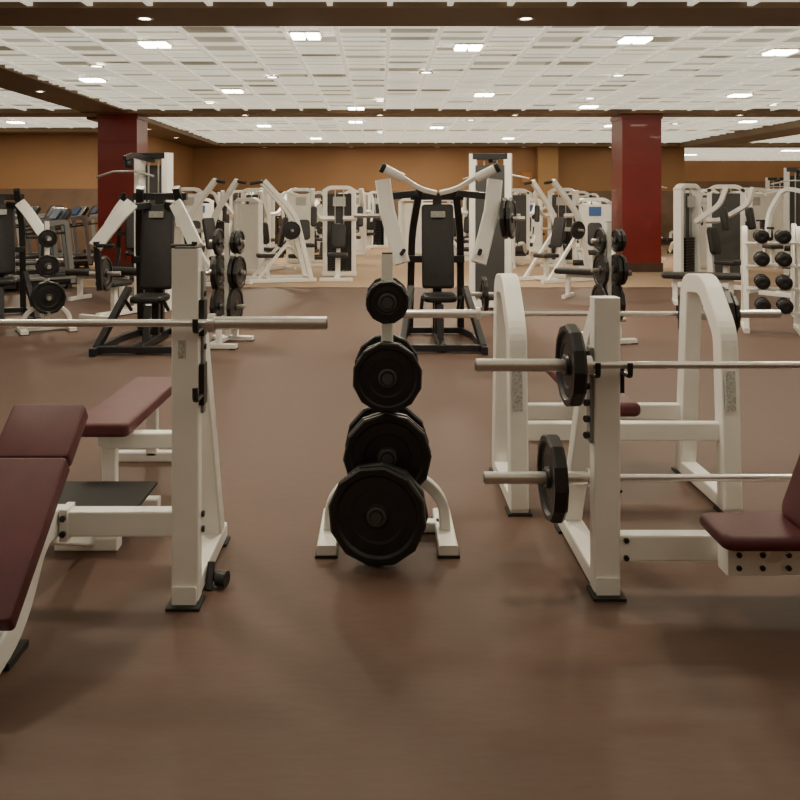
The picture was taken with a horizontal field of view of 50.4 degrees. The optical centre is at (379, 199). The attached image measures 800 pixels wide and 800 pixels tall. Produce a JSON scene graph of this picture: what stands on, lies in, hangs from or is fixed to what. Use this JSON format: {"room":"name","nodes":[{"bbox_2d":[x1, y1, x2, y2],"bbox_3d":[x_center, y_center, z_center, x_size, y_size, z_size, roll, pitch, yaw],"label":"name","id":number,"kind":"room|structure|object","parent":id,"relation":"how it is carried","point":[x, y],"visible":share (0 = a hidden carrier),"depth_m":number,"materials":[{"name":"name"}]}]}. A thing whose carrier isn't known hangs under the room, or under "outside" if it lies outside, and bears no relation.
{"room":"gym","nodes":[
{"label":"gym","id":0,"kind":"room"},
{"bbox_2d":[0,135,97,188],"bbox_3d":[-10.350,-0.200,24.050,7.300,3.560,0.100,0,0,0],"label":"wall","id":1,"kind":"structure","parent":0,"point":[26,161],"depth_m":24.00,"materials":[{"name":"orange paint"}]},
{"bbox_2d":[0,189,97,252],"bbox_3d":[-10.350,0.630,23.965,7.300,1.900,0.070,0,0,0],"label":"trim","id":2,"kind":"structure","parent":1,"relation":"attached to","point":[43,198],"depth_m":23.93,"materials":[{"name":"wood"}]},
{"bbox_2d":[0,127,97,134],"bbox_3d":[-10.350,-1.910,23.450,7.300,0.140,1.100,0,0,0],"label":"trim","id":3,"kind":"structure","parent":1,"relation":"attached to","point":[30,130],"depth_m":22.90,"materials":[{"name":"brown paint"}]},
{"bbox_2d":[148,135,192,193],"bbox_3d":[-6.650,-0.200,27.000,0.100,3.560,6.000,0,0,0],"label":"wall","id":4,"kind":"structure","parent":0,"point":[182,154],"depth_m":27.84,"materials":[{"name":"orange paint"}]},
{"bbox_2d":[86,117,218,145],"bbox_3d":[-6.100,-1.910,24.200,1.200,0.140,9.600,0,0,0],"label":"trim","id":5,"kind":"structure","parent":4,"relation":"attached to","point":[160,130],"depth_m":24.25,"materials":[{"name":"brown paint"}]},
{"bbox_2d":[328,465,426,565],"bbox_3d":[-0.012,1.358,3.658,0.429,0.430,0.106,9,0,0],"label":"weight plate","id":6,"kind":"object","parent":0,"point":[383,489],"depth_m":3.64,"materials":[{"name":"rubber"}]},
{"bbox_2d":[339,461,428,522],"bbox_3d":[-0.003,1.358,3.710,0.429,0.430,0.106,3,0,0],"label":"weight plate","id":7,"kind":"object","parent":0,"point":[381,463],"depth_m":3.69,"materials":[{"name":"black rubber"}]},
{"bbox_2d":[343,413,431,485],"bbox_3d":[0.033,1.160,3.830,0.400,0.400,0.041,28,0,0],"label":"weight plate","id":8,"kind":"object","parent":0,"point":[378,435],"depth_m":3.82,"materials":[{"name":"rubber"}]},
{"bbox_2d":[345,412,430,451],"bbox_3d":[0.033,1.160,3.875,0.400,0.400,0.041,26,0,0],"label":"weight plate","id":9,"kind":"object","parent":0,"point":[400,414],"depth_m":3.86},
{"bbox_2d":[0,288,799,799],"bbox_3d":[4.000,1.630,5.650,36.000,0.100,19.300,0,0,0],"label":"floor","id":10,"kind":"structure","parent":0,"point":[494,671],"depth_m":3.19,"materials":[{"name":"brown rubber"}]},
{"bbox_2d":[0,188,62,318],"bbox_3d":[-5.001,0.709,11.203,1.600,1.741,1.506,0,0,-25],"label":"press","id":11,"kind":"object","parent":10,"relation":"on","point":[8,249],"visible":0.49,"depth_m":11.34,"materials":[{"name":"black metal"}]},
{"bbox_2d":[4,208,76,288],"bbox_3d":[-6.292,0.862,15.006,1.720,1.436,0.818,0,0,-40],"label":"treadmill","id":12,"kind":"object","parent":10,"relation":"on","point":[58,216],"visible":0.64,"depth_m":15.12,"materials":[{"name":"black metal"}]},
{"bbox_2d":[15,220,77,335],"bbox_3d":[-4.015,0.912,10.226,0.640,1.336,0.470,0,0,-30],"label":"tree","id":13,"kind":"object","parent":10,"relation":"on","point":[47,297],"visible":0.97,"depth_m":10.10,"materials":[{"name":"black rubber"}]},
{"bbox_2d":[65,269,133,302],"bbox_3d":[-4.400,1.343,13.400,1.200,0.475,0.500,0,0,20],"label":"bench","id":14,"kind":"object","parent":10,"relation":"on","point":[81,274],"visible":0.57,"depth_m":13.43,"materials":[{"name":"black metal"}]},
{"bbox_2d":[0,246,229,673],"bbox_3d":[-1.289,0.887,3.035,1.348,1.406,2.290,0,0,0],"label":"press","id":15,"kind":"object","parent":10,"relation":"on","point":[39,509],"visible":0.99,"depth_m":3.30,"materials":[{"name":"white metal"}]},
{"bbox_2d":[0,313,327,332],"bbox_3d":[-1.314,0.470,3.245,2.228,0.074,0.074,0,0,0],"label":"barbell","id":16,"kind":"object","parent":15,"relation":"on","point":[213,323],"visible":1,"depth_m":3.23,"materials":[{"name":"metal"}]},
{"bbox_2d":[79,152,172,318],"bbox_3d":[-3.426,0.453,11.822,1.007,2.255,1.435,0,0,25],"label":"machine","id":17,"kind":"object","parent":10,"relation":"on","point":[158,178],"visible":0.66,"depth_m":12.04,"materials":[{"name":"metal"}]},
{"bbox_2d":[81,377,171,505],"bbox_3d":[-1.280,1.337,4.720,0.700,0.485,1.120,0,0,0],"label":"bench","id":18,"kind":"object","parent":10,"relation":"on","point":[115,419],"visible":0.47,"depth_m":4.37,"materials":[{"name":"red leather"}]},
{"bbox_2d":[89,186,214,356],"bbox_3d":[-2.480,0.709,9.303,1.600,1.741,1.506,0,0,0],"label":"press","id":19,"kind":"object","parent":10,"relation":"on","point":[154,223],"visible":0.66,"depth_m":9.38,"materials":[{"name":"black metal"}]},
{"bbox_2d":[209,222,254,349],"bbox_3d":[-1.700,0.912,9.305,0.470,1.336,0.640,0,0,10],"label":"tree","id":20,"kind":"object","parent":10,"relation":"on","point":[226,272],"visible":0.93,"depth_m":9.25,"materials":[{"name":"metal"}]},
{"bbox_2d":[315,484,337,558],"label":"rack","id":21,"kind":"object","parent":10,"relation":"on","point":[327,544],"depth_m":3.81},
{"bbox_2d":[32,287,680,287],"bbox_3d":[4.000,1.577,15.300,36.000,0.006,0.060,0,0,0],"label":"trim","id":22,"kind":"structure","parent":10,"relation":"on","point":[32,287],"depth_m":15.29,"materials":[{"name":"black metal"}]},
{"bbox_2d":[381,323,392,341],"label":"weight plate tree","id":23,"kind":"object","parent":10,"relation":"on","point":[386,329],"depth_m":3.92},
{"bbox_2d":[355,334,417,363],"bbox_3d":[0.033,0.790,4.050,0.310,0.310,0.036,7,0,0],"label":"weight plate","id":24,"kind":"object","parent":23,"relation":"on","point":[375,339],"depth_m":4.03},
{"bbox_2d":[367,277,406,291],"bbox_3d":[0.033,0.460,4.040,0.200,0.200,0.031,26,0,0],"label":"weight plate","id":25,"kind":"object","parent":23,"relation":"on","point":[378,279],"depth_m":4.03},
{"bbox_2d":[345,407,428,446],"bbox_3d":[0.033,1.160,4.050,0.400,0.400,0.046,27,0,0],"label":"weight plate","id":26,"kind":"object","parent":23,"relation":"on","point":[366,411],"depth_m":4.03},
{"bbox_2d":[366,281,408,323],"bbox_3d":[0.033,0.460,3.815,0.196,0.196,0.028,11,0,0],"label":"weight plate","id":27,"kind":"object","parent":23,"relation":"on","point":[390,289],"depth_m":3.81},
{"bbox_2d":[353,343,421,412],"bbox_3d":[0.033,0.790,3.780,0.316,0.316,0.036,17,0,0],"label":"weight plate","id":28,"kind":"object","parent":23,"relation":"on","point":[379,359],"depth_m":3.77,"materials":[{"name":"rubber"}]},
{"bbox_2d":[354,162,524,354],"bbox_3d":[0.650,0.585,9.403,1.900,1.989,1.506,0,0,0],"label":"press","id":29,"kind":"object","parent":10,"relation":"on","point":[437,258],"visible":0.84,"depth_m":9.42,"materials":[{"name":"black metal"}]},
{"bbox_2d":[420,476,459,558],"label":"rack","id":30,"kind":"object","parent":10,"relation":"on","point":[440,523],"depth_m":3.92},
{"bbox_2d":[463,153,528,307],"bbox_3d":[1.708,0.453,12.703,1.007,2.255,1.435,0,0,15],"label":"machine","id":31,"kind":"object","parent":10,"relation":"on","point":[499,260],"visible":0.56,"depth_m":12.24,"materials":[{"name":"metal"}]},
{"bbox_2d":[554,267,631,298],"bbox_3d":[3.400,1.343,13.600,1.200,0.475,0.500,0,0,30],"label":"bench","id":32,"kind":"object","parent":10,"relation":"on","point":[569,272],"visible":0.67,"depth_m":13.69,"materials":[{"name":"black metal"}]},
{"bbox_2d":[581,222,637,343],"bbox_3d":[2.550,0.912,9.596,0.470,1.336,0.640,0,0,-8],"label":"rack","id":33,"kind":"object","parent":10,"relation":"on","point":[610,272],"visible":0.76,"depth_m":9.54,"materials":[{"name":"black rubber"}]},
{"bbox_2d":[489,273,743,516],"bbox_3d":[1.235,0.992,4.982,1.190,1.177,1.485,0,0,0],"label":"bench","id":34,"kind":"object","parent":10,"relation":"on","point":[512,430],"visible":0.77,"depth_m":4.37,"materials":[{"name":"white painted steel"},{"name":"maroon vinyl"},{"name":"black rubber"}]},
{"bbox_2d":[403,307,781,319],"bbox_3d":[1.235,0.665,4.970,2.208,0.074,0.074,0,0,0],"label":"barbell","id":35,"kind":"object","parent":34,"relation":"on","point":[476,313],"visible":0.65,"depth_m":4.96,"materials":[{"name":"metal"}]},
{"bbox_2d":[722,286,735,321],"bbox_3d":[1.995,0.665,4.970,0.046,0.320,0.320,0,0,0],"label":"weight plate","id":36,"kind":"object","parent":35,"relation":"attached to","point":[728,296],"visible":0.06,"depth_m":4.84,"materials":[{"name":"black metal"}]},
{"bbox_2d":[729,291,740,331],"bbox_3d":[2.043,0.665,4.970,0.036,0.260,0.260,0,0,0],"label":"weight plate","id":37,"kind":"object","parent":35,"relation":"attached to","point":[735,300],"visible":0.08,"depth_m":4.85,"materials":[{"name":"black metal"}]},
{"bbox_2d":[554,296,799,601],"bbox_3d":[1.521,0.985,3.565,1.417,1.190,1.110,0,0,0],"label":"press","id":38,"kind":"object","parent":10,"relation":"on","point":[742,543],"visible":0.91,"depth_m":3.38,"materials":[{"name":"white metal"}]},
{"bbox_2d":[474,356,799,374],"bbox_3d":[1.490,0.645,3.320,2.238,0.074,0.074,0,0,0],"label":"barbell","id":39,"kind":"object","parent":38,"relation":"on","point":[481,365],"visible":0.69,"depth_m":3.31,"materials":[{"name":"metal"}]},
{"bbox_2d":[555,324,587,406],"bbox_3d":[0.745,0.645,3.320,0.056,0.324,0.324,0,0,-2],"label":"weight plate","id":40,"kind":"object","parent":39,"relation":"on","point":[570,345],"visible":0.91,"depth_m":3.24,"materials":[{"name":"black metal"}]},
{"bbox_2d":[483,468,791,486],"bbox_3d":[1.530,1.145,3.505,2.208,0.074,0.074,0,0,0],"label":"barbell","id":41,"kind":"object","parent":38,"relation":"on","point":[489,477],"visible":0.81,"depth_m":3.49,"materials":[{"name":"metal"}]},
{"bbox_2d":[537,434,568,522],"bbox_3d":[0.710,1.145,3.505,0.061,0.356,0.356,0,0,-2],"label":"weight plate","id":42,"kind":"object","parent":41,"relation":"on","point":[551,458],"visible":0.97,"depth_m":3.41,"materials":[{"name":"black metal"}]},
{"bbox_2d":[661,271,740,304],"bbox_3d":[4.900,1.343,12.900,1.200,0.475,0.500,0,0,15],"label":"bench","id":43,"kind":"object","parent":10,"relation":"on","point":[676,277],"visible":0.56,"depth_m":12.85,"materials":[{"name":"black metal"}]},
{"bbox_2d":[673,184,757,292],"bbox_3d":[6.041,0.640,15.132,1.080,1.880,1.440,0,0,-40],"label":"machine","id":44,"kind":"object","parent":10,"relation":"on","point":[687,216],"visible":0.8,"depth_m":15.37,"materials":[{"name":"white metal"}]},
{"bbox_2d":[741,226,799,334],"bbox_3d":[4.743,0.950,10.281,0.670,1.260,0.660,0,0,20],"label":"dumbbell rack","id":45,"kind":"object","parent":10,"relation":"on","point":[783,237],"visible":0.99,"depth_m":10.16,"materials":[{"name":"metal"}]},
{"bbox_2d":[758,187,799,297],"bbox_3d":[7.109,0.640,14.290,1.440,1.880,1.201,0,0,-30],"label":"machine","id":46,"kind":"object","parent":10,"relation":"on","point":[768,221],"visible":0.5,"depth_m":14.67,"materials":[{"name":"white metal"}]},
{"bbox_2d":[790,223,796,317],"bbox_3d":[5.893,0.950,11.381,0.670,1.260,0.660,0,0,20],"label":"dumbbell rack","id":47,"kind":"object","parent":10,"relation":"on","point":[793,225],"visible":0.3,"depth_m":11.70,"materials":[{"name":"metal"}]},
{"bbox_2d":[0,0,799,160],"bbox_3d":[4.000,-2.030,19.000,36.000,0.100,46.000,0,0,0],"label":"ceiling","id":48,"kind":"structure","parent":0,"point":[34,29],"depth_m":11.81,"materials":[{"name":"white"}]},
{"bbox_2d":[0,64,126,111],"bbox_3d":[-6.000,-1.950,13.925,1.000,0.060,9.050,0,0,0],"label":"trim","id":49,"kind":"structure","parent":48,"relation":"attached to","point":[10,79],"depth_m":15.25,"materials":[{"name":"brown paint"}]},
{"bbox_2d":[77,77,107,82],"bbox_3d":[-4.600,-1.923,13.600,0.360,0.045,0.380,0,0,0],"label":"ceiling light","id":50,"kind":"object","parent":48,"relation":"in","point":[85,79],"depth_m":13.51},
{"bbox_2d":[136,40,172,47],"bbox_3d":[-2.780,-1.923,10.500,0.360,0.045,0.380,0,0,0],"label":"ceiling light","id":51,"kind":"object","parent":48,"relation":"in","point":[144,43],"depth_m":10.39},
{"bbox_2d":[220,88,244,92],"bbox_3d":[-2.600,-1.923,15.000,0.360,0.045,0.380,0,0,0],"label":"ceiling light","id":52,"kind":"object","parent":48,"relation":"in","point":[226,90],"depth_m":14.85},
{"bbox_2d":[289,31,321,39],"bbox_3d":[-0.870,-1.923,9.950,0.360,0.045,0.380,0,0,0],"label":"ceiling light","id":53,"kind":"object","parent":48,"relation":"in","point":[295,35],"depth_m":9.82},
{"bbox_2d":[0,2,799,25],"bbox_3d":[4.000,-1.950,8.950,36.000,0.060,0.900,0,0,0],"label":"ceiling beam","id":54,"kind":"structure","parent":48,"relation":"attached to","point":[11,13],"depth_m":8.80,"materials":[{"name":"brown paint"}]},
{"bbox_2d":[517,16,534,20],"bbox_3d":[1.540,-1.914,8.970,0.180,0.012,0.180,0,0,0],"label":"recessed light","id":55,"kind":"object","parent":54,"relation":"attached to","point":[524,18],"visible":1,"depth_m":8.97,"materials":[{"name":"white"}]},
{"bbox_2d":[0,109,799,116],"bbox_3d":[4.000,-1.935,18.925,36.000,0.090,0.950,0,0,0],"label":"ceiling beam","id":56,"kind":"structure","parent":48,"relation":"attached to","point":[3,112],"depth_m":18.57,"materials":[{"name":"brown paint"}]},
{"bbox_2d":[453,43,483,50],"bbox_3d":[1.110,-1.923,10.700,0.360,0.045,0.380,0,0,0],"label":"ceiling light","id":57,"kind":"object","parent":48,"relation":"in","point":[457,46],"depth_m":10.59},
{"bbox_2d":[473,92,494,96],"bbox_3d":[1.900,-1.923,15.500,0.360,0.045,0.380,0,0,0],"label":"ceiling light","id":58,"kind":"object","parent":48,"relation":"in","point":[477,94],"depth_m":15.35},
{"bbox_2d":[616,35,654,43],"bbox_3d":[3.060,-1.923,10.200,0.360,0.045,0.380,0,0,0],"label":"ceiling light","id":59,"kind":"object","parent":48,"relation":"in","point":[626,39],"depth_m":10.07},
{"bbox_2d":[679,120,799,147],"bbox_3d":[10.800,-1.880,24.200,1.200,0.200,9.600,0,0,0],"label":"trim","id":60,"kind":"structure","parent":48,"relation":"attached to","point":[790,128],"depth_m":24.21,"materials":[{"name":"brown paint"}]},
{"bbox_2d":[726,93,753,96],"bbox_3d":[6.600,-1.923,15.600,0.360,0.045,0.380,0,0,0],"label":"ceiling light","id":61,"kind":"object","parent":48,"relation":"in","point":[733,94],"depth_m":15.46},
{"bbox_2d":[760,48,799,55],"bbox_3d":[5.200,-1.923,11.050,0.360,0.045,0.380,0,0,0],"label":"ceiling light","id":62,"kind":"object","parent":48,"relation":"in","point":[773,51],"depth_m":10.95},
{"bbox_2d":[61,245,789,286],"bbox_3d":[4.000,1.630,28.650,36.000,0.100,26.700,0,0,0],"label":"floor","id":63,"kind":"structure","parent":0,"point":[368,266],"depth_m":18.27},
{"bbox_2d":[15,208,18,246],"bbox_3d":[-10.092,0.862,21.806,1.720,1.436,0.818,0,0,-40],"label":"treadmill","id":64,"kind":"object","parent":63,"relation":"on","point":[16,221],"visible":0.04,"depth_m":21.91,"materials":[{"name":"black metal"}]},
{"bbox_2d":[15,206,40,259],"bbox_3d":[-8.642,0.862,19.506,1.720,1.436,0.818,0,0,-40],"label":"treadmill","id":65,"kind":"object","parent":63,"relation":"on","point":[37,209],"visible":0.16,"depth_m":19.68,"materials":[{"name":"black metal"}]},
{"bbox_2d":[15,205,62,257],"bbox_3d":[-8.942,0.862,21.706,1.720,1.436,0.818,0,0,-40],"label":"treadmill","id":66,"kind":"object","parent":63,"relation":"on","point":[44,214],"visible":0.16,"depth_m":21.87,"materials":[{"name":"black metal"}]},
{"bbox_2d":[15,207,67,275],"bbox_3d":[-7.192,0.862,17.206,1.720,1.436,0.818,0,0,-40],"label":"treadmill","id":67,"kind":"object","parent":63,"relation":"on","point":[31,269],"visible":0.1,"depth_m":17.32,"materials":[{"name":"black metal"}]},
{"bbox_2d":[15,206,93,268],"bbox_3d":[-7.492,0.862,19.406,1.720,1.436,0.818,0,0,-40],"label":"treadmill","id":68,"kind":"object","parent":63,"relation":"on","point":[86,260],"visible":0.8,"depth_m":19.54,"materials":[{"name":"black metal"}]},
{"bbox_2d":[58,206,97,257],"bbox_3d":[-7.792,0.862,21.606,1.720,1.436,0.818,0,0,-40],"label":"treadmill","id":69,"kind":"object","parent":63,"relation":"on","point":[93,213],"visible":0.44,"depth_m":21.99,"materials":[{"name":"black metal"}]},
{"bbox_2d":[101,192,133,280],"bbox_3d":[-4.901,0.709,17.003,1.600,1.741,1.506,0,0,-20],"label":"press","id":70,"kind":"object","parent":63,"relation":"on","point":[129,222],"visible":0.11,"depth_m":17.07,"materials":[{"name":"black metal"}]},
{"bbox_2d":[96,114,148,266],"bbox_3d":[-5.770,-0.160,19.100,0.920,3.480,0.920,0,0,0],"label":"column","id":71,"kind":"structure","parent":63,"relation":"on","point":[119,135],"depth_m":18.67,"materials":[{"name":"red paint"}]},
{"bbox_2d":[173,187,222,261],"bbox_3d":[-4.290,0.640,19.809,1.201,1.880,1.440,0,0,-30],"label":"machine","id":72,"kind":"object","parent":63,"relation":"on","point":[197,219],"visible":0.25,"depth_m":20.22,"materials":[{"name":"white metal"}]},
{"bbox_2d":[203,198,214,255],"bbox_3d":[-4.900,0.765,22.581,0.841,1.630,1.540,0,0,0],"label":"machine","id":73,"kind":"object","parent":63,"relation":"on","point":[208,208],"visible":0.1,"depth_m":23.17,"materials":[{"name":"white metal"}]},
{"bbox_2d":[181,178,252,286],"bbox_3d":[-3.143,0.587,15.925,1.300,1.977,1.200,0,0,30],"label":"machine","id":74,"kind":"object","parent":63,"relation":"on","point":[209,225],"visible":0.45,"depth_m":15.89,"materials":[{"name":"metal"}]},
{"bbox_2d":[218,190,249,254],"bbox_3d":[-4.200,0.640,25.098,1.080,1.880,1.440,0,0,0],"label":"machine","id":75,"kind":"object","parent":63,"relation":"on","point":[232,198],"visible":0.11,"depth_m":25.64,"materials":[{"name":"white metal"}]},
{"bbox_2d":[221,188,268,259],"bbox_3d":[-3.238,0.640,20.683,1.080,1.880,1.440,0,0,10],"label":"machine","id":76,"kind":"object","parent":63,"relation":"on","point":[262,195],"visible":0.36,"depth_m":21.16,"materials":[{"name":"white metal"}]},
{"bbox_2d":[233,198,297,273],"bbox_3d":[-2.515,0.765,18.934,0.841,1.630,1.540,0,0,30],"label":"machine","id":77,"kind":"object","parent":63,"relation":"on","point":[247,218],"visible":0.76,"depth_m":18.40,"materials":[{"name":"white metal"}]},
{"bbox_2d":[246,191,285,246],"bbox_3d":[-3.142,0.640,23.170,1.080,1.880,1.440,0,0,10],"label":"machine","id":78,"kind":"object","parent":63,"relation":"on","point":[278,211],"visible":0.14,"depth_m":22.54,"materials":[{"name":"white metal"}]},
{"bbox_2d":[255,192,281,246],"bbox_3d":[-3.642,0.640,28.094,1.201,1.880,1.440,0,0,10],"label":"machine","id":79,"kind":"object","parent":63,"relation":"on","point":[273,233],"visible":0.15,"depth_m":27.36,"materials":[{"name":"white metal"}]},
{"bbox_2d":[246,179,316,282],"bbox_3d":[-1.952,0.587,16.613,1.300,1.977,1.200,0,0,-15],"label":"machine","id":80,"kind":"object","parent":63,"relation":"on","point":[290,230],"visible":1,"depth_m":16.35,"materials":[{"name":"metal"}]},
{"bbox_2d":[275,213,321,253],"bbox_3d":[-2.479,0.709,25.365,1.600,1.741,1.506,0,0,25],"label":"press","id":81,"kind":"object","parent":63,"relation":"on","point":[318,227],"visible":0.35,"depth_m":25.32,"materials":[{"name":"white metal"}]},
{"bbox_2d":[280,188,322,266],"bbox_3d":[-1.843,0.640,20.788,1.201,1.880,1.440,0,0,-15],"label":"machine","id":82,"kind":"object","parent":63,"relation":"on","point":[300,203],"visible":0.54,"depth_m":21.27,"materials":[{"name":"white metal"}]},
{"bbox_2d":[315,198,322,248],"bbox_3d":[-1.913,0.765,28.342,0.841,1.630,1.540,0,0,10],"label":"machine","id":83,"kind":"object","parent":63,"relation":"on","point":[319,207],"visible":0.12,"depth_m":27.71,"materials":[{"name":"white metal"}]},
{"bbox_2d":[314,195,357,259],"bbox_3d":[-1.459,0.709,22.994,1.600,1.741,1.506,0,0,25],"label":"press","id":84,"kind":"object","parent":63,"relation":"on","point":[319,256],"visible":0.07,"depth_m":22.86,"materials":[{"name":"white metal"}]},
{"bbox_2d":[310,186,363,281],"bbox_3d":[-0.850,0.640,17.180,1.080,1.880,1.440,0,0,0],"label":"machine","id":85,"kind":"object","parent":63,"relation":"on","point":[339,222],"visible":0.98,"depth_m":17.72,"materials":[{"name":"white metal"}]},
{"bbox_2d":[338,190,374,254],"bbox_3d":[-0.760,0.640,25.267,1.201,1.880,1.440,0,0,0],"label":"machine","id":86,"kind":"object","parent":63,"relation":"on","point":[361,249],"visible":0.39,"depth_m":25.81,"materials":[{"name":"white metal"}]},
{"bbox_2d":[350,191,388,249],"bbox_3d":[-0.333,0.640,27.706,1.080,1.880,1.440,0,0,25],"label":"machine","id":87,"kind":"object","parent":63,"relation":"on","point":[376,237],"visible":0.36,"depth_m":28.16,"materials":[{"name":"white metal"}]},
{"bbox_2d":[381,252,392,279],"label":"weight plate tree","id":88,"kind":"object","parent":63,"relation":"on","point":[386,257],"depth_m":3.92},
{"bbox_2d":[398,198,422,253],"bbox_3d":[1.007,0.765,25.682,0.841,1.630,1.540,0,0,10],"label":"machine","id":89,"kind":"object","parent":63,"relation":"on","point":[404,209],"visible":0.53,"depth_m":25.03,"materials":[{"name":"white metal"}]},
{"bbox_2d":[442,200,468,260],"bbox_3d":[2.094,0.765,22.785,0.841,1.630,1.540,0,0,-25],"label":"machine","id":90,"kind":"object","parent":63,"relation":"on","point":[466,240],"visible":0.19,"depth_m":22.83,"materials":[{"name":"white metal"}]},
{"bbox_2d":[447,190,468,254],"bbox_3d":[2.587,0.640,25.084,1.080,1.880,1.440,0,0,25],"label":"machine","id":91,"kind":"object","parent":63,"relation":"on","point":[465,212],"visible":0.11,"depth_m":25.38,"materials":[{"name":"white metal"}]},
{"bbox_2d":[512,202,528,268],"bbox_3d":[2.992,0.765,20.254,0.841,1.630,1.540,0,0,20],"label":"machine","id":92,"kind":"object","parent":63,"relation":"on","point":[524,251],"visible":0.22,"depth_m":20.31,"materials":[{"name":"white metal"}]},
{"bbox_2d":[512,189,534,259],"bbox_3d":[3.738,0.640,23.205,1.080,1.880,1.440,0,0,10],"label":"machine","id":93,"kind":"object","parent":63,"relation":"on","point":[522,203],"visible":0.41,"depth_m":22.49,"materials":[{"name":"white metal"}]},
{"bbox_2d":[514,191,553,249],"bbox_3d":[5.013,0.640,27.707,1.080,1.880,1.440,0,0,-25],"label":"machine","id":94,"kind":"object","parent":63,"relation":"on","point":[515,193],"visible":0.12,"depth_m":28.10,"materials":[{"name":"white metal"}]},
{"bbox_2d":[530,198,542,252],"bbox_3d":[4.286,0.765,25.144,0.841,1.630,1.540,0,0,25],"label":"machine","id":95,"kind":"object","parent":63,"relation":"on","point":[536,234],"visible":0.24,"depth_m":25.59,"materials":[{"name":"white metal"}]},
{"bbox_2d":[536,147,557,243],"bbox_3d":[5.850,-0.170,29.725,0.700,3.500,0.350,0,0,0],"label":"pilaster","id":96,"kind":"object","parent":63,"relation":"on","point":[546,157],"visible":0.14,"depth_m":29.55,"materials":[{"name":"orange paint"}]},
{"bbox_2d":[518,179,593,283],"bbox_3d":[3.443,0.587,16.625,1.300,1.977,1.200,0,0,-30],"label":"machine","id":97,"kind":"object","parent":63,"relation":"on","point":[577,229],"visible":0.95,"depth_m":16.50,"materials":[{"name":"metal"}]},
{"bbox_2d":[534,188,579,266],"bbox_3d":[4.325,0.640,20.593,1.080,1.880,1.440,0,0,20],"label":"machine","id":98,"kind":"object","parent":63,"relation":"on","point":[560,207],"visible":0.66,"depth_m":21.09,"materials":[{"name":"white metal"}]},
{"bbox_2d":[567,191,600,203],"bbox_3d":[6.640,0.640,27.813,1.201,1.880,1.440,0,0,0],"label":"machine","id":99,"kind":"object","parent":63,"relation":"on","point":[587,194],"visible":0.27,"depth_m":28.06,"materials":[{"name":"white metal"}]},
{"bbox_2d":[573,198,615,267],"bbox_3d":[4.530,0.765,17.939,0.841,1.630,1.540,0,0,15],"label":"machine","id":100,"kind":"object","parent":63,"relation":"on","point":[594,216],"visible":0.43,"depth_m":18.47,"materials":[{"name":"white metal"}]},
{"bbox_2d":[610,114,662,271],"bbox_3d":[5.750,-0.160,19.100,0.920,3.480,0.920,0,0,0],"label":"column","id":101,"kind":"structure","parent":63,"relation":"on","point":[636,138],"depth_m":18.67,"materials":[{"name":"red paint"}]},
{"bbox_2d":[667,198,706,267],"bbox_3d":[7.524,0.765,20.469,0.841,1.630,1.540,0,0,5],"label":"machine","id":102,"kind":"object","parent":63,"relation":"on","point":[703,227],"visible":0.12,"depth_m":19.84,"materials":[{"name":"white metal"}]},
{"bbox_2d":[701,189,737,203],"bbox_3d":[8.860,0.640,22.540,1.080,1.880,1.440,0,0,0],"label":"machine","id":103,"kind":"object","parent":63,"relation":"on","point":[702,190],"visible":0.06,"depth_m":23.08,"materials":[{"name":"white metal"}]},
{"bbox_2d":[701,185,752,281],"bbox_3d":[6.975,0.640,17.207,1.080,1.880,1.440,0,0,20],"label":"machine","id":104,"kind":"object","parent":63,"relation":"on","point":[730,240],"visible":0.44,"depth_m":16.53,"materials":[{"name":"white metal"}]},
{"bbox_2d":[738,188,783,268],"bbox_3d":[9.238,0.640,20.183,1.201,1.880,1.440,0,0,-10],"label":"machine","id":105,"kind":"object","parent":63,"relation":"on","point":[760,201],"visible":0.47,"depth_m":20.71,"materials":[{"name":"white metal"}]},
{"bbox_2d":[755,189,783,256],"bbox_3d":[10.618,0.640,23.039,1.201,1.880,1.440,0,0,10],"label":"machine","id":106,"kind":"object","parent":63,"relation":"on","point":[778,216],"visible":0.12,"depth_m":22.47,"materials":[{"name":"white metal"}]},
{"bbox_2d":[764,177,783,189],"bbox_3d":[11.757,0.453,25.108,1.007,2.255,1.435,0,0,20],"label":"machine","id":107,"kind":"object","parent":63,"relation":"on","point":[768,185],"visible":0.21,"depth_m":25.50,"materials":[{"name":"metal"}]},
{"bbox_2d":[771,167,799,275],"bbox_3d":[8.491,0.453,17.238,1.007,2.255,1.435,0,0,30],"label":"machine","id":108,"kind":"object","parent":63,"relation":"on","point":[791,199],"visible":0.48,"depth_m":17.67,"materials":[{"name":"metal"}]},
{"bbox_2d":[193,148,684,190],"bbox_3d":[2.025,-0.200,30.050,17.450,3.560,0.100,0,0,0],"label":"wall","id":109,"kind":"structure","parent":0,"point":[581,169],"depth_m":30.00,"materials":[{"name":"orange paint"}]},
{"bbox_2d":[193,191,672,240],"bbox_3d":[2.050,0.630,29.965,17.300,1.900,0.070,0,0,0],"label":"trim","id":110,"kind":"structure","parent":109,"relation":"attached to","point":[666,196],"depth_m":29.93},
{"bbox_2d":[188,142,799,147],"bbox_3d":[7.700,-1.910,29.500,28.600,0.140,1.000,0,0,0],"label":"trim","id":111,"kind":"structure","parent":109,"relation":"attached to","point":[226,144],"depth_m":29.00,"materials":[{"name":"brown paint"}]},
{"bbox_2d":[522,172,531,181],"bbox_3d":[5.175,-0.795,29.915,0.350,0.350,0.030,0,0,0],"label":"wall sign","id":112,"kind":"object","parent":109,"relation":"attached to","point":[525,174],"visible":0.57,"depth_m":29.90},
{"bbox_2d":[685,161,799,180],"bbox_3d":[16.325,-0.200,42.050,11.350,3.560,0.100,0,0,0],"label":"wall","id":113,"kind":"structure","parent":0,"point":[694,170],"depth_m":42.00,"materials":[{"name":"beige paint"}]},
{"bbox_2d":[685,181,783,192],"bbox_3d":[16.375,0.330,41.965,11.250,2.500,0.070,0,0,0],"label":"trim","id":114,"kind":"structure","parent":113,"relation":"attached to","point":[702,184],"depth_m":41.93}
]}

